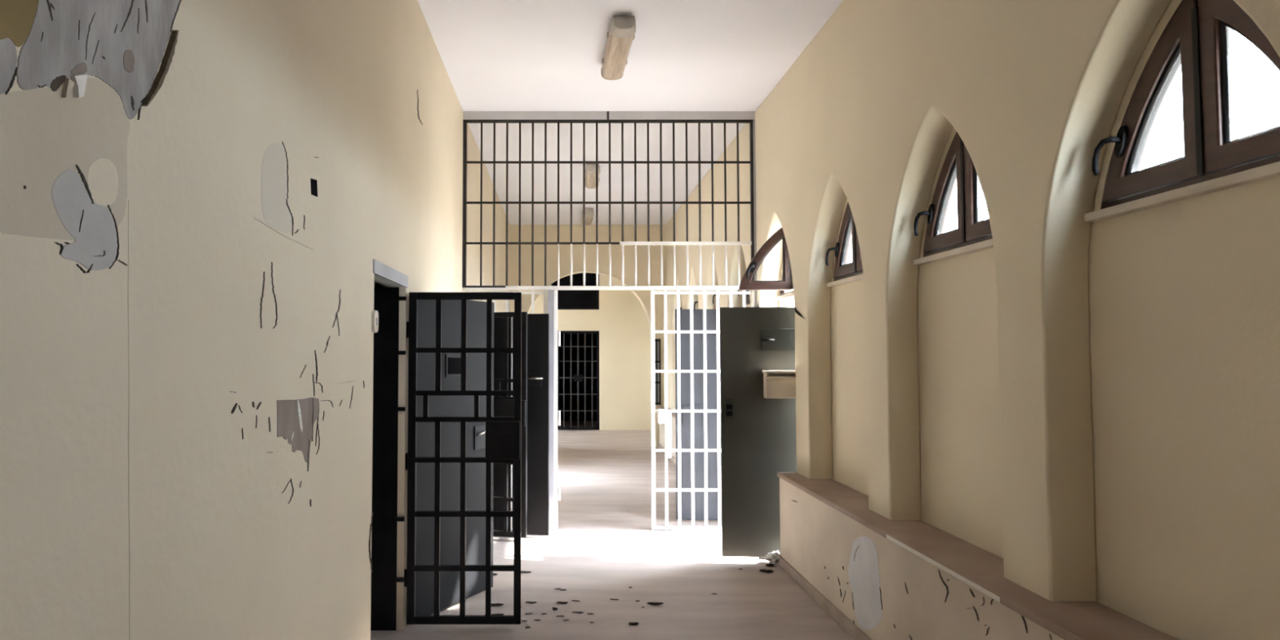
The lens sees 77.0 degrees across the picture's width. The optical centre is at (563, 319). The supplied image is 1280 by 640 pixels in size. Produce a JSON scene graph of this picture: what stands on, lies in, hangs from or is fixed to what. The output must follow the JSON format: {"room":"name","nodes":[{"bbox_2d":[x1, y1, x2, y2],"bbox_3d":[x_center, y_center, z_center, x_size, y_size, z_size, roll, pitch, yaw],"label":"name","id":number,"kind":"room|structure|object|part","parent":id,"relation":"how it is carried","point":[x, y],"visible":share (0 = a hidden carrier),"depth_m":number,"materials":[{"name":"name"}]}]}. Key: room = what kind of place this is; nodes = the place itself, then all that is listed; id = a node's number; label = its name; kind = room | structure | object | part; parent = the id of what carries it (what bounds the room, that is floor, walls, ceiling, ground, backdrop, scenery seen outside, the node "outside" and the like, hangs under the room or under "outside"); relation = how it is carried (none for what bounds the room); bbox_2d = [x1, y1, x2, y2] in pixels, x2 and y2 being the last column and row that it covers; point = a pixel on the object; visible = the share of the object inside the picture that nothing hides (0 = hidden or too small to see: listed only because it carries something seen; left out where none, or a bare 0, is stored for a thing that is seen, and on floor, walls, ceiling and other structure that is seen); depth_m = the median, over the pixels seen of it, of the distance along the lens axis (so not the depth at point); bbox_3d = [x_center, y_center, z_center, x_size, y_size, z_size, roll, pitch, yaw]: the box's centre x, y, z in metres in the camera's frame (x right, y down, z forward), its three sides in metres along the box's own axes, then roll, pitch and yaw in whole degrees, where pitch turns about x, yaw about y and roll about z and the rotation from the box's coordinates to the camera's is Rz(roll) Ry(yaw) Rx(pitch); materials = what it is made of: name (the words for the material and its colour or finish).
{"room":"prison interior","nodes":[
{"label":"prison interior","id":0,"kind":"room"},
{"bbox_2d":[0,0,510,639],"bbox_3d":[-1.053,-0.106,5.460,0.214,3.980,17.700,0,-2,0],"label":"wall","id":1,"kind":"structure","parent":0,"point":[187,336],"depth_m":2.16,"materials":[{"name":"beige paint"}]},
{"bbox_2d":[310,178,317,196],"bbox_3d":[-0.968,-0.511,3.078,0.024,0.068,0.081,0,-2,0],"label":"junction box","id":2,"kind":"object","parent":1,"relation":"attached to","point":[313,182],"visible":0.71,"depth_m":3.07,"materials":[{"name":"black plastic"}]},
{"bbox_2d":[371,310,378,333],"bbox_3d":[-0.950,0.007,4.048,0.021,0.116,0.090,0,-2,0],"label":"plate","id":3,"kind":"object","parent":1,"relation":"attached to","point":[375,315],"visible":1,"depth_m":4.01,"materials":[{"name":"grey paint"}]},
{"bbox_2d":[370,259,408,631],"bbox_3d":[-1.056,0.776,4.431,0.208,2.130,0.880,0,-2,0],"label":"door frame","id":4,"kind":"structure","parent":1,"relation":"in","point":[386,352],"depth_m":4.82,"materials":[{"name":"grey paint"}]},
{"bbox_3d":[-1.056,-0.253,4.475,0.208,0.070,0.880,0,-2,0],"label":"head casing","id":5,"kind":"part","parent":4,"relation":"part of","materials":[{"name":"grey paint"}]},
{"bbox_3d":[-0.983,1.558,4.797,0.054,0.024,0.018,0,-2,0],"label":"hinge plate","id":6,"kind":"part","parent":4,"relation":"part of","materials":[{"name":"black paint"}]},
{"bbox_3d":[-0.983,1.198,4.812,0.054,0.024,0.018,0,-2,0],"label":"hinge plate","id":7,"kind":"part","parent":4,"relation":"part of","materials":[{"name":"black paint"}]},
{"bbox_3d":[-0.983,0.538,4.841,0.054,0.024,0.018,0,-2,0],"label":"hinge plate","id":8,"kind":"part","parent":4,"relation":"part of","materials":[{"name":"black paint"}]},
{"bbox_3d":[-0.983,0.199,4.855,0.054,0.024,0.018,0,-2,0],"label":"hinge plate","id":9,"kind":"part","parent":4,"relation":"part of","materials":[{"name":"black paint"}]},
{"bbox_3d":[-0.983,-0.131,4.869,0.054,0.024,0.018,0,-2,0],"label":"hinge plate","id":10,"kind":"part","parent":4,"relation":"part of","materials":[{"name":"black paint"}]},
{"bbox_2d":[404,292,521,624],"bbox_3d":[-0.611,0.830,4.858,0.710,2.000,0.076,0,-2,0],"label":"gate","id":11,"kind":"object","parent":4,"relation":"attached to","point":[503,433],"visible":1,"depth_m":4.84,"materials":[{"name":"black metal"}]},
{"bbox_3d":[-0.837,0.524,4.875,0.028,0.148,0.028,0,-2,0],"label":"slot post","id":12,"kind":"part","parent":11,"relation":"part of","materials":[{"name":"black metal"}]},
{"bbox_3d":[-0.527,0.524,4.875,0.028,0.148,0.028,0,-2,0],"label":"slot post","id":13,"kind":"part","parent":11,"relation":"part of","materials":[{"name":"black metal"}]},
{"bbox_3d":[-0.322,0.723,4.829,0.040,0.070,0.008,0,-2,0],"label":"keyhole plate","id":14,"kind":"part","parent":11,"relation":"part of","materials":[{"name":"black metal"}]},
{"bbox_2d":[415,299,493,615],"bbox_3d":[-0.711,0.857,5.275,0.064,2.000,0.880,-1,-3,29],"label":"door","id":15,"kind":"structure","parent":1,"relation":"in","point":[438,406],"depth_m":5.22,"materials":[{"name":"grey metal"}]},
{"bbox_3d":[-0.701,0.303,5.293,0.006,0.150,0.240,-1,-3,29],"label":"peephole frame","id":16,"kind":"part","parent":15,"relation":"part of","materials":[{"name":"black paint"}]},
{"bbox_3d":[-0.570,0.807,5.507,0.008,0.160,0.140,-1,-3,29],"label":"lock plate","id":17,"kind":"part","parent":15,"relation":"part of","materials":[{"name":"black paint"}]},
{"bbox_3d":[-1.056,0.884,6.948,0.208,2.130,1.020,0,-2,0],"label":"door","id":18,"kind":"structure","parent":1,"relation":"in","visible":0},
{"bbox_2d":[493,311,527,538],"bbox_3d":[-0.665,0.930,7.206,0.710,2.000,0.076,-1,-3,17],"label":"gate","id":19,"kind":"object","parent":18,"relation":"attached to","point":[508,402],"visible":0.35,"depth_m":7.12,"materials":[{"name":"black metal"}]},
{"bbox_3d":[-0.583,0.624,7.199,0.028,0.148,0.028,-1,-3,17],"label":"slot post","id":20,"kind":"part","parent":19,"relation":"part of","materials":[{"name":"black metal"}]},
{"bbox_2d":[493,313,549,535],"bbox_3d":[-0.566,0.945,7.302,0.880,2.000,0.064,0,-2,9],"label":"door","id":21,"kind":"structure","parent":18,"relation":"attached to","point":[538,324],"depth_m":7.25,"materials":[{"name":"grey metal"}]},
{"bbox_3d":[-0.281,0.543,7.265,0.180,0.120,0.007,0,-2,8],"label":"lock plate","id":22,"kind":"part","parent":21,"relation":"part of","materials":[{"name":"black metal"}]},
{"bbox_2d":[528,274,650,430],"bbox_3d":[0.600,0.417,17.623,7.400,3.980,0.250,0,-2,0],"label":"wall","id":23,"kind":"structure","parent":0,"point":[621,321],"depth_m":17.49,"materials":[{"name":"beige paint"}]},
{"bbox_2d":[551,272,599,309],"bbox_3d":[0.265,-0.639,17.604,1.050,0.830,0.060,0,-2,0],"label":"window","id":24,"kind":"structure","parent":23,"relation":"in","point":[566,299],"depth_m":17.59,"materials":[{"name":"black paint"}]},
{"bbox_2d":[557,330,599,429],"bbox_3d":[0.325,1.315,17.490,0.930,2.155,0.040,0,-2,0],"label":"door","id":25,"kind":"structure","parent":23,"relation":"in","point":[578,377],"depth_m":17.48,"materials":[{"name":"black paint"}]},
{"bbox_2d":[370,421,854,639],"bbox_3d":[-0.800,2.095,8.568,10.400,0.150,24.700,0,-2,0],"label":"floor","id":26,"kind":"structure","parent":0,"point":[604,544],"depth_m":5.94,"materials":[{"name":"concrete"}]},
{"bbox_2d":[484,613,504,615],"bbox_3d":[-0.434,1.862,5.050,0.123,0.012,0.040,0,-2,-3],"label":"twig","id":27,"kind":"object","parent":26,"relation":"on","point":[491,614],"visible":0.56,"depth_m":5.06,"materials":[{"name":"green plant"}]},
{"bbox_2d":[491,603,503,605],"bbox_3d":[-0.452,1.871,5.262,0.117,0.014,0.043,0,-2,3],"label":"dry leaf","id":28,"kind":"object","parent":26,"relation":"on","point":[492,604],"visible":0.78,"depth_m":5.27,"materials":[{"name":"black plant"}]},
{"bbox_2d":[462,111,756,530],"bbox_3d":[0.440,-0.013,7.608,2.800,3.979,0.090,0,-2,0],"label":"partition","id":29,"kind":"object","parent":26,"relation":"in","point":[664,416],"visible":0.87,"depth_m":7.63,"materials":[{"name":"grey paint"}]},
{"bbox_3d":[-0.754,-0.317,7.621,0.413,0.020,0.024,0,-2,0],"label":"rail","id":30,"kind":"part","parent":29,"relation":"part of","materials":[{"name":"metal"}]},
{"bbox_3d":[-0.120,0.846,7.571,0.065,2.260,0.070,0,-2,0],"label":"post","id":31,"kind":"part","parent":29,"relation":"part of","materials":[{"name":"white metal"}]},
{"bbox_3d":[0.430,-0.303,7.620,2.780,0.040,0.040,0,-2,0],"label":"rail","id":32,"kind":"part","parent":29,"relation":"part of","materials":[{"name":"white metal"}]},
{"bbox_3d":[0.440,-1.161,7.657,2.800,1.678,0.048,0,-2,0],"label":"transom frame","id":33,"kind":"part","parent":29,"relation":"part of","materials":[{"name":"paint"}]},
{"bbox_2d":[628,622,638,624],"bbox_3d":[0.429,1.856,4.886,0.049,0.010,0.046,2,-3,-40],"label":"dry leaf","id":34,"kind":"object","parent":26,"relation":"on","point":[630,623],"visible":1,"depth_m":4.89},
{"bbox_2d":[647,602,663,604],"bbox_3d":[0.607,1.871,5.278,0.107,0.014,0.053,0,-2,-2],"label":"dry leaf","id":35,"kind":"object","parent":26,"relation":"on","point":[653,603],"visible":1,"depth_m":5.28,"materials":[{"name":"black plant"}]},
{"bbox_2d":[760,569,773,572],"bbox_3d":[1.542,1.905,6.073,0.098,0.013,0.058,-1,-3,17],"label":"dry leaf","id":36,"kind":"object","parent":26,"relation":"on","point":[766,571],"visible":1,"depth_m":6.08,"materials":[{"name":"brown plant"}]},
{"bbox_2d":[763,550,781,563],"bbox_3d":[1.679,1.869,6.306,0.187,0.106,0.127,0,-2,0],"label":"plastic bag","id":37,"kind":"object","parent":26,"relation":"on","point":[773,557],"visible":0.76,"depth_m":6.27,"materials":[{"name":"white plastic"}]},
{"bbox_2d":[417,0,843,224],"bbox_3d":[0.600,-2.056,8.746,7.600,0.200,24.700,0,-2,0],"label":"ceiling","id":38,"kind":"structure","parent":0,"point":[495,55],"depth_m":6.75,"materials":[{"name":"white paint"}]},
{"bbox_2d":[581,208,594,225],"bbox_3d":[0.400,-1.701,13.175,0.196,0.128,1.000,0,-2,0],"label":"ceiling lamp","id":39,"kind":"object","parent":38,"relation":"attached to","point":[589,212],"visible":0.84,"depth_m":12.85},
{"bbox_2d":[581,214,593,225],"bbox_3d":[0.400,-1.681,13.214,0.176,0.085,0.860,0,-2,0],"label":"diffuser","id":40,"kind":"object","parent":39,"relation":"attached to","point":[588,219],"depth_m":13.22,"materials":[{"name":"beige plastic"}]},
{"bbox_2d":[585,163,599,188],"bbox_3d":[0.370,-1.830,10.178,0.196,0.128,1.000,0,-2,1],"label":"ceiling lamp","id":41,"kind":"object","parent":38,"relation":"attached to","point":[590,168],"visible":0.81,"depth_m":9.91,"materials":[{"name":"beige plastic"}]},
{"bbox_2d":[585,171,599,188],"bbox_3d":[0.371,-1.810,10.217,0.176,0.085,0.860,0,-2,2],"label":"diffuser","id":42,"kind":"object","parent":41,"relation":"attached to","point":[590,178],"depth_m":10.18,"materials":[{"name":"beige plastic"}]},
{"bbox_2d":[600,15,635,79],"bbox_3d":[0.405,-2.011,5.962,0.196,0.128,1.000,0,-2,-1],"label":"ceiling lamp","id":43,"kind":"object","parent":38,"relation":"attached to","point":[620,36],"visible":1,"depth_m":5.77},
{"bbox_2d":[509,224,794,447],"bbox_3d":[0.600,0.282,14.476,7.200,3.980,0.350,0,-2,0],"label":"wall","id":44,"kind":"structure","parent":0,"point":[643,295],"depth_m":14.36,"materials":[{"name":"beige paint"}]},
{"bbox_2d":[654,338,661,404],"bbox_3d":[1.665,0.923,14.257,0.144,1.180,0.032,0,-2,0],"label":"hatch","id":45,"kind":"object","parent":44,"relation":"attached to","point":[657,341],"visible":0.55,"depth_m":14.26,"materials":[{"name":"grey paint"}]},
{"bbox_2d":[658,416,675,458],"bbox_3d":[1.773,1.808,11.608,0.132,0.685,5.250,0,-2,0],"label":"wall","id":46,"kind":"structure","parent":0,"point":[661,426],"depth_m":12.52,"materials":[{"name":"paint"}]},
{"bbox_2d":[657,406,675,417],"bbox_3d":[1.853,1.448,11.623,0.332,0.035,5.250,0,-2,0],"label":"trim","id":47,"kind":"structure","parent":46,"relation":"on","point":[673,414],"depth_m":13.54,"materials":[{"name":"beige"}]},
{"bbox_2d":[657,443,675,464],"bbox_3d":[1.696,2.113,11.595,0.021,0.075,5.250,0,-2,0],"label":"baseboard","id":48,"kind":"structure","parent":46,"relation":"attached to","point":[673,459],"depth_m":12.50,"materials":[{"name":"beige"}]},
{"bbox_2d":[779,477,1064,639],"bbox_3d":[1.772,1.370,1.423,0.135,0.685,9.760,0,-2,0],"label":"wall","id":49,"kind":"structure","parent":0,"point":[889,592],"depth_m":4.27,"materials":[{"name":"paint"}]},
{"bbox_2d":[777,555,871,639],"bbox_3d":[1.696,1.675,1.409,0.021,0.075,9.760,0,-2,0],"label":"baseboard","id":50,"kind":"structure","parent":49,"relation":"attached to","point":[850,627],"depth_m":5.17,"materials":[{"name":"beige paint"}]},
{"bbox_2d":[777,472,1178,639],"bbox_3d":[1.852,1.010,1.443,0.334,0.035,9.770,0,-2,0],"label":"ledge","id":51,"kind":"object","parent":49,"relation":"on","point":[980,569],"depth_m":3.44,"materials":[{"name":"paint"}]},
{"bbox_2d":[665,0,1279,639],"bbox_3d":[2.075,-0.020,7.458,0.110,3.980,21.700,0,-2,0],"label":"wall","id":52,"kind":"structure","parent":0,"point":[1184,295],"depth_m":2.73,"materials":[{"name":"beige paint"}]},
{"bbox_2d":[675,309,721,519],"bbox_3d":[1.551,0.931,7.920,0.870,2.080,0.048,0,-2,5],"label":"door","id":53,"kind":"structure","parent":52,"relation":"in","point":[711,338],"depth_m":7.92,"materials":[{"name":"blue paint"}]},
{"bbox_3d":[1.276,0.941,7.923,0.180,0.200,0.008,0,-2,5],"label":"lock plate","id":54,"kind":"part","parent":53,"relation":"part of","materials":[{"name":"grey paint"}]},
{"bbox_2d":[712,293,719,309],"bbox_3d":[2.025,-0.427,9.928,0.197,0.701,1.070,0,-2,0],"label":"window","id":55,"kind":"structure","parent":52,"relation":"in","point":[714,294],"depth_m":10.28,"materials":[{"name":"brown wood"}]},
{"bbox_2d":[737,290,750,306],"bbox_3d":[2.025,-0.491,8.446,0.197,0.701,1.070,0,-2,0],"label":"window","id":56,"kind":"structure","parent":52,"relation":"in","point":[747,295],"depth_m":8.70,"materials":[{"name":"brown wood"}]},
{"bbox_3d":[2.031,-0.492,8.681,0.063,0.603,0.457,0,-2,0],"label":"sash","id":57,"kind":"part","parent":56,"relation":"part of","materials":[{"name":"brown wood"}]},
{"bbox_2d":[720,306,796,556],"bbox_3d":[1.706,0.899,6.420,0.850,2.015,0.185,0,-2,3],"label":"door","id":58,"kind":"structure","parent":52,"relation":"in","point":[757,344],"depth_m":6.48,"materials":[{"name":"grey metal"}]},
{"bbox_3d":[1.347,0.720,6.497,0.065,0.180,0.010,0,-2,3],"label":"vent plate","id":59,"kind":"part","parent":58,"relation":"part of","materials":[{"name":"black paint"}]},
{"bbox_3d":[1.664,0.163,6.492,0.100,0.021,0.018,0,-2,3],"label":"hatch handle","id":60,"kind":"part","parent":58,"relation":"part of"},
{"bbox_2d":[761,370,795,398],"bbox_3d":[1.750,0.516,6.413,0.280,0.220,0.145,0,-2,3],"label":"box","id":61,"kind":"object","parent":58,"relation":"on","point":[775,384],"depth_m":6.36,"materials":[{"name":"beige metal"}]},
{"bbox_2d":[737,227,794,300],"bbox_3d":[1.829,-0.555,6.964,0.588,0.701,1.070,0,-2,0],"label":"window","id":62,"kind":"structure","parent":52,"relation":"in","point":[785,284],"depth_m":6.97,"materials":[{"name":"brown wood"}]},
{"bbox_3d":[1.635,-0.432,6.941,0.053,0.161,0.109,-2,-3,38],"label":"handle","id":63,"kind":"part","parent":62,"relation":"part of","materials":[{"name":"black metal"}]},
{"bbox_3d":[2.050,-0.220,6.950,0.145,0.031,1.070,0,-2,0],"label":"sill","id":64,"kind":"part","parent":62,"relation":"part of","materials":[{"name":"beige stone"}]},
{"bbox_3d":[2.055,-0.571,6.965,0.075,0.669,1.004,0,-2,0],"label":"frame","id":65,"kind":"part","parent":62,"relation":"part of","materials":[{"name":"brown wood"}]},
{"bbox_2d":[825,202,863,287],"bbox_3d":[2.025,-0.619,5.483,0.197,0.701,1.070,0,-2,0],"label":"window","id":66,"kind":"structure","parent":52,"relation":"in","point":[844,273],"depth_m":5.69,"materials":[{"name":"brown wood"}]},
{"bbox_3d":[1.963,-0.480,5.838,0.109,0.161,0.053,-2,-3,34],"label":"handle","id":67,"kind":"part","parent":66,"relation":"part of","materials":[{"name":"black metal"}]},
{"bbox_3d":[2.050,-0.284,5.468,0.145,0.031,1.070,0,-2,0],"label":"sill","id":68,"kind":"part","parent":66,"relation":"part of","materials":[{"name":"beige stone"}]},
{"bbox_3d":[2.031,-0.619,5.718,0.063,0.603,0.457,0,-2,0],"label":"sash","id":69,"kind":"part","parent":66,"relation":"part of","materials":[{"name":"brown wood"}]},
{"bbox_3d":[2.055,-0.635,5.483,0.075,0.669,1.004,0,-2,0],"label":"frame","id":70,"kind":"part","parent":66,"relation":"part of","materials":[{"name":"brown wood"}]},
{"bbox_3d":[2.031,-0.639,5.249,0.063,0.603,0.457,0,-2,0],"label":"sash","id":71,"kind":"part","parent":66,"relation":"part of","materials":[{"name":"brown wood"}]},
{"bbox_2d":[913,132,993,265],"bbox_3d":[2.025,-0.682,4.001,0.197,0.701,1.070,0,-2,0],"label":"window","id":72,"kind":"structure","parent":52,"relation":"in","point":[973,233],"depth_m":4.05,"materials":[{"name":"brown wood"}]},
{"bbox_3d":[1.963,-0.544,4.356,0.109,0.161,0.053,-2,-3,34],"label":"handle","id":73,"kind":"part","parent":72,"relation":"part of","materials":[{"name":"black metal"}]},
{"bbox_3d":[2.031,-0.683,4.236,0.063,0.603,0.457,0,-2,0],"label":"sash","id":74,"kind":"part","parent":72,"relation":"part of","materials":[{"name":"brown wood"}]},
{"bbox_3d":[2.050,-0.348,3.987,0.145,0.031,1.070,0,-2,0],"label":"sill","id":75,"kind":"part","parent":72,"relation":"part of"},
{"bbox_3d":[2.031,-0.703,3.767,0.063,0.603,0.457,0,-2,0],"label":"sash","id":76,"kind":"part","parent":72,"relation":"part of","materials":[{"name":"brown wood"}]},
{"bbox_2d":[1084,0,1279,222],"bbox_3d":[2.025,-0.746,2.519,0.197,0.701,1.070,0,-2,0],"label":"window","id":77,"kind":"structure","parent":52,"relation":"in","point":[1199,37],"depth_m":2.53,"materials":[{"name":"brown wood"}]},
{"bbox_3d":[1.963,-0.607,2.874,0.109,0.161,0.053,-2,-3,34],"label":"handle","id":78,"kind":"part","parent":77,"relation":"part of","materials":[{"name":"black metal"}]},
{"bbox_3d":[2.031,-0.747,2.754,0.063,0.603,0.457,0,-2,0],"label":"sash","id":79,"kind":"part","parent":77,"relation":"part of","materials":[{"name":"brown wood"}]},
{"bbox_3d":[2.050,-0.411,2.505,0.145,0.031,1.070,0,-2,0],"label":"sill","id":80,"kind":"part","parent":77,"relation":"part of","materials":[{"name":"beige paint"}]},
{"bbox_3d":[2.031,-0.767,2.285,0.063,0.603,0.457,0,-2,0],"label":"sash","id":81,"kind":"part","parent":77,"relation":"part of","materials":[{"name":"brown wood"}]}
]}

